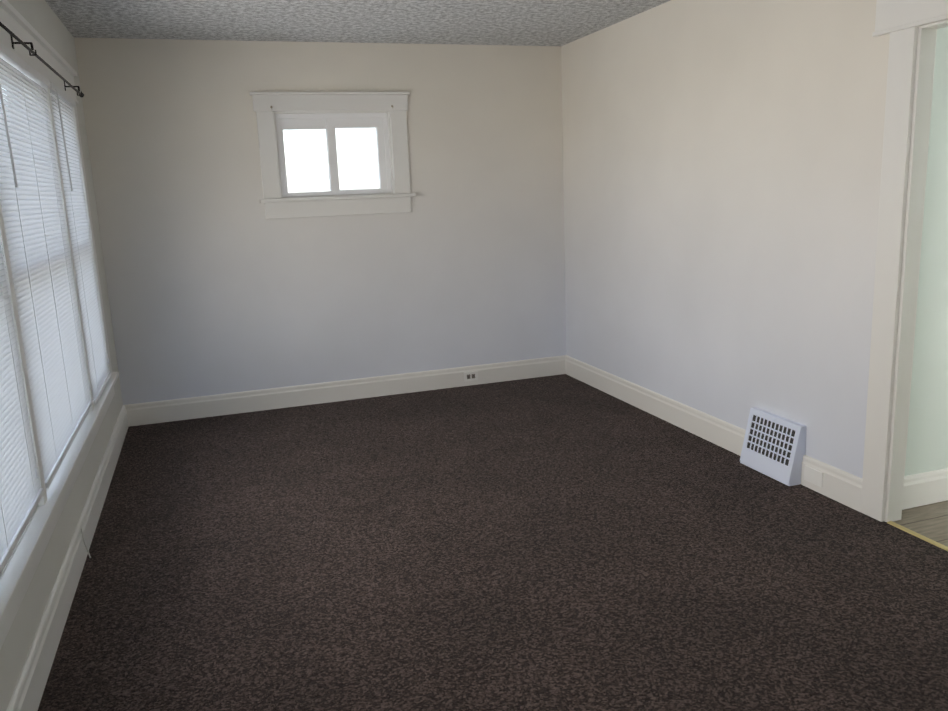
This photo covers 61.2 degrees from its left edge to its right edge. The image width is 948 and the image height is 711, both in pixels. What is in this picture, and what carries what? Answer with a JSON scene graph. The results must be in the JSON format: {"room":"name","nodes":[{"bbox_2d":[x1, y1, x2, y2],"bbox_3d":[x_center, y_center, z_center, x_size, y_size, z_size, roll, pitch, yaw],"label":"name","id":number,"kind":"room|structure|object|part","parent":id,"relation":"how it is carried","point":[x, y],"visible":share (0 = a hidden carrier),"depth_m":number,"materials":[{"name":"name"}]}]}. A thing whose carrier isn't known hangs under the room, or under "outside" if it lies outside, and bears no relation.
{"room":"empty living room","nodes":[
{"label":"empty living room","id":0,"kind":"room"},
{"bbox_2d":[0,0,122,710],"bbox_3d":[-1.370,-0.093,1.886,0.150,2.500,7.388,-6,12,-18],"label":"wall","id":1,"kind":"structure","parent":0,"point":[44,21],"depth_m":3.53,"materials":[{"name":"white paint"}]},
{"bbox_2d":[0,0,114,649],"bbox_3d":[-1.829,-0.404,3.287,0.192,1.895,3.180,-6,12,-18],"label":"window","id":2,"kind":"structure","parent":1,"relation":"in","point":[16,22],"depth_m":3.31,"materials":[{"name":"white paint"}]},
{"bbox_3d":[-1.842,-0.378,3.250,0.138,1.600,1.290,-6,12,-18],"label":"left window sash","id":3,"kind":"part","parent":2,"relation":"part of","materials":[{"name":"white plastic"}]},
{"bbox_2d":[0,236,43,573],"bbox_3d":[-1.416,-0.215,2.302,0.056,1.538,0.683,-6,12,-18],"label":"window blind","id":4,"kind":"object","parent":2,"relation":"attached to","point":[21,492],"visible":0.98,"depth_m":2.51,"materials":[{"name":"white plastic"}]},
{"bbox_2d":[10,31,36,55],"bbox_3d":[-1.715,-1.188,3.055,0.078,0.087,0.020,-6,12,-18],"label":"curtain bracket","id":5,"kind":"object","parent":2,"relation":"attached to","point":[30,43],"visible":0.83,"depth_m":3.06,"materials":[{"name":"brown metal"}]},
{"bbox_2d":[0,22,83,96],"bbox_3d":[-1.676,-1.153,3.035,0.026,0.026,2.779,-6,12,-18],"label":"curtain rod","id":6,"kind":"object","parent":5,"relation":"attached to","point":[5,28],"visible":0.88,"depth_m":3.15,"materials":[{"name":"brown metal"}]},
{"bbox_2d":[0,43,92,487],"bbox_3d":[-1.747,-0.402,3.277,0.056,1.543,1.278,-6,12,-18],"label":"window blind","id":7,"kind":"object","parent":2,"relation":"attached to","point":[31,199],"visible":0.98,"depth_m":3.17,"materials":[{"name":"white plastic"}]},
{"bbox_3d":[-2.185,-0.573,4.258,0.138,1.600,0.765,-6,12,-18],"label":"left window sash","id":8,"kind":"part","parent":2,"relation":"part of","materials":[{"name":"white plastic"}]},
{"bbox_2d":[64,78,81,95],"bbox_3d":[-2.114,-1.416,4.229,0.078,0.087,0.020,-6,12,-18],"label":"curtain bracket","id":9,"kind":"object","parent":2,"relation":"attached to","point":[65,86],"visible":0.81,"depth_m":4.23,"materials":[{"name":"brown metal"}]},
{"bbox_2d":[50,83,110,404],"bbox_3d":[-2.089,-0.583,4.289,0.056,1.573,0.753,-6,12,-18],"label":"window blind","id":10,"kind":"object","parent":2,"relation":"attached to","point":[77,214],"visible":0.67,"depth_m":4.25,"materials":[{"name":"white plastic"}]},
{"bbox_2d":[0,372,118,627],"bbox_3d":[-1.746,0.403,3.472,0.107,0.025,3.180,-6,12,-18],"label":"window sill","id":11,"kind":"structure","parent":1,"relation":"attached to","point":[13,576],"depth_m":2.71,"materials":[{"name":"white paint"}]},
{"bbox_2d":[6,405,128,710],"bbox_3d":[-1.243,1.048,2.150,0.019,0.150,7.088,-6,12,-18],"label":"baseboard","id":12,"kind":"structure","parent":1,"relation":"attached to","point":[27,694],"depth_m":2.96,"materials":[{"name":"white paint"}]},
{"bbox_2d":[81,528,90,557],"bbox_3d":[-1.657,0.801,3.422,0.010,0.151,0.043,-2,12,2],"label":"cord","id":13,"kind":"object","parent":12,"relation":"attached to","point":[85,543],"visible":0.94,"depth_m":3.42,"materials":[{"name":"white plastic"}]},
{"bbox_2d":[74,38,565,404],"bbox_3d":[-0.885,-0.924,5.788,3.300,2.500,0.150,-6,12,-18],"label":"wall","id":14,"kind":"structure","parent":0,"point":[217,281],"depth_m":5.66,"materials":[{"name":"white paint"}]},
{"bbox_2d":[250,92,411,218],"bbox_3d":[-0.979,-1.407,5.641,1.090,0.834,0.190,-6,12,-18],"label":"window","id":15,"kind":"structure","parent":14,"relation":"in","point":[263,102],"depth_m":5.59,"materials":[{"name":"white paint"}]},
{"bbox_3d":[-0.978,-1.411,5.636,0.776,0.553,0.067,-6,12,-18],"label":"back window sash","id":16,"kind":"part","parent":15,"relation":"part of","materials":[{"name":"white glass"}]},
{"bbox_2d":[260,193,415,202],"bbox_3d":[-0.947,-1.108,5.640,1.090,0.025,0.080,-6,12,-18],"label":"window sill","id":17,"kind":"structure","parent":14,"relation":"attached to","point":[336,198],"depth_m":5.60,"materials":[{"name":"white paint"}]},
{"bbox_2d":[124,355,565,426],"bbox_3d":[-0.811,0.241,5.949,3.300,0.150,0.019,-6,12,-18],"label":"baseboard","id":18,"kind":"structure","parent":14,"relation":"attached to","point":[146,413],"depth_m":5.87,"materials":[{"name":"white paint"}]},
{"bbox_2d":[463,371,477,381],"bbox_3d":[-0.024,0.161,6.193,0.116,0.072,0.008,-6,12,-18],"label":"duplex electrical outlet","id":19,"kind":"object","parent":18,"relation":"attached to","point":[471,376],"visible":1,"depth_m":6.19,"materials":[{"name":"white plastic"}]},
{"bbox_2d":[45,0,669,45],"bbox_3d":[1.698,-1.703,2.641,7.100,0.100,7.388,-6,12,-18],"label":"ceiling","id":20,"kind":"structure","parent":0,"point":[521,22],"depth_m":4.77,"materials":[{"name":"white paint"}]},
{"bbox_2d":[38,374,947,710],"bbox_3d":[0.171,1.017,2.636,3.650,0.100,7.388,-6,12,-18],"label":"floor carpet","id":21,"kind":"object","parent":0,"point":[564,542],"visible":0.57,"depth_m":3.15,"materials":[{"name":"brown carpet"}]},
{"bbox_2d":[561,0,889,477],"bbox_3d":[1.880,-0.446,2.947,0.075,2.500,7.388,-6,12,-18],"label":"wall","id":22,"kind":"structure","parent":0,"point":[722,163],"depth_m":4.26,"materials":[{"name":"white paint"}]},
{"bbox_2d":[565,355,861,511],"bbox_3d":[1.882,0.709,3.172,0.019,0.150,7.088,-6,12,-18],"label":"baseboard","id":23,"kind":"structure","parent":22,"relation":"attached to","point":[842,486],"depth_m":4.76,"materials":[{"name":"white paint"}]},
{"bbox_2d":[804,465,822,487],"bbox_3d":[1.631,0.581,3.857,0.006,0.074,0.120,-6,12,-18],"label":"electrical outlet plate","id":24,"kind":"object","parent":23,"relation":"attached to","point":[813,476],"visible":1,"depth_m":3.85,"materials":[{"name":"white plastic"}]},
{"bbox_2d":[740,407,805,485],"bbox_3d":[1.516,0.457,4.089,0.092,0.298,0.380,-6,12,-18],"label":"air vent","id":25,"kind":"object","parent":22,"relation":"in","point":[773,447],"visible":1,"depth_m":4.04,"materials":[{"name":"white metal"}]},
{"bbox_2d":[860,0,947,521],"bbox_3d":[1.935,-0.266,2.795,0.131,2.205,1.455,-6,12,-18],"label":"door frame","id":26,"kind":"structure","parent":22,"relation":"attached to","point":[900,22],"depth_m":3.27,"materials":[{"name":"white paint"}]},
{"bbox_2d":[893,500,947,546],"bbox_3d":[4.034,0.937,2.278,3.450,0.096,4.255,-6,12,-18],"label":"floor","id":27,"kind":"structure","parent":0,"point":[929,521],"depth_m":3.49,"materials":[{"name":"brown wood"}]},
{"bbox_2d":[887,521,947,550],"bbox_3d":[1.959,0.811,3.023,0.026,0.008,0.985,-6,12,-18],"label":"threshold strip","id":28,"kind":"object","parent":27,"relation":"on","point":[920,536],"depth_m":3.33,"materials":[{"name":"gold metal"}]},
{"bbox_2d":[905,26,947,475],"bbox_3d":[3.283,-0.703,3.909,3.225,2.500,0.150,-6,12,-18],"label":"wall","id":29,"kind":"structure","parent":0,"point":[927,444],"depth_m":3.48,"materials":[{"name":"green paint"}]},
{"bbox_2d":[902,468,947,509],"bbox_3d":[3.357,0.462,4.069,3.225,0.150,0.019,-6,12,-18],"label":"baseboard","id":30,"kind":"structure","parent":29,"relation":"attached to","point":[925,488],"depth_m":3.63,"materials":[{"name":"white paint"}]}
]}

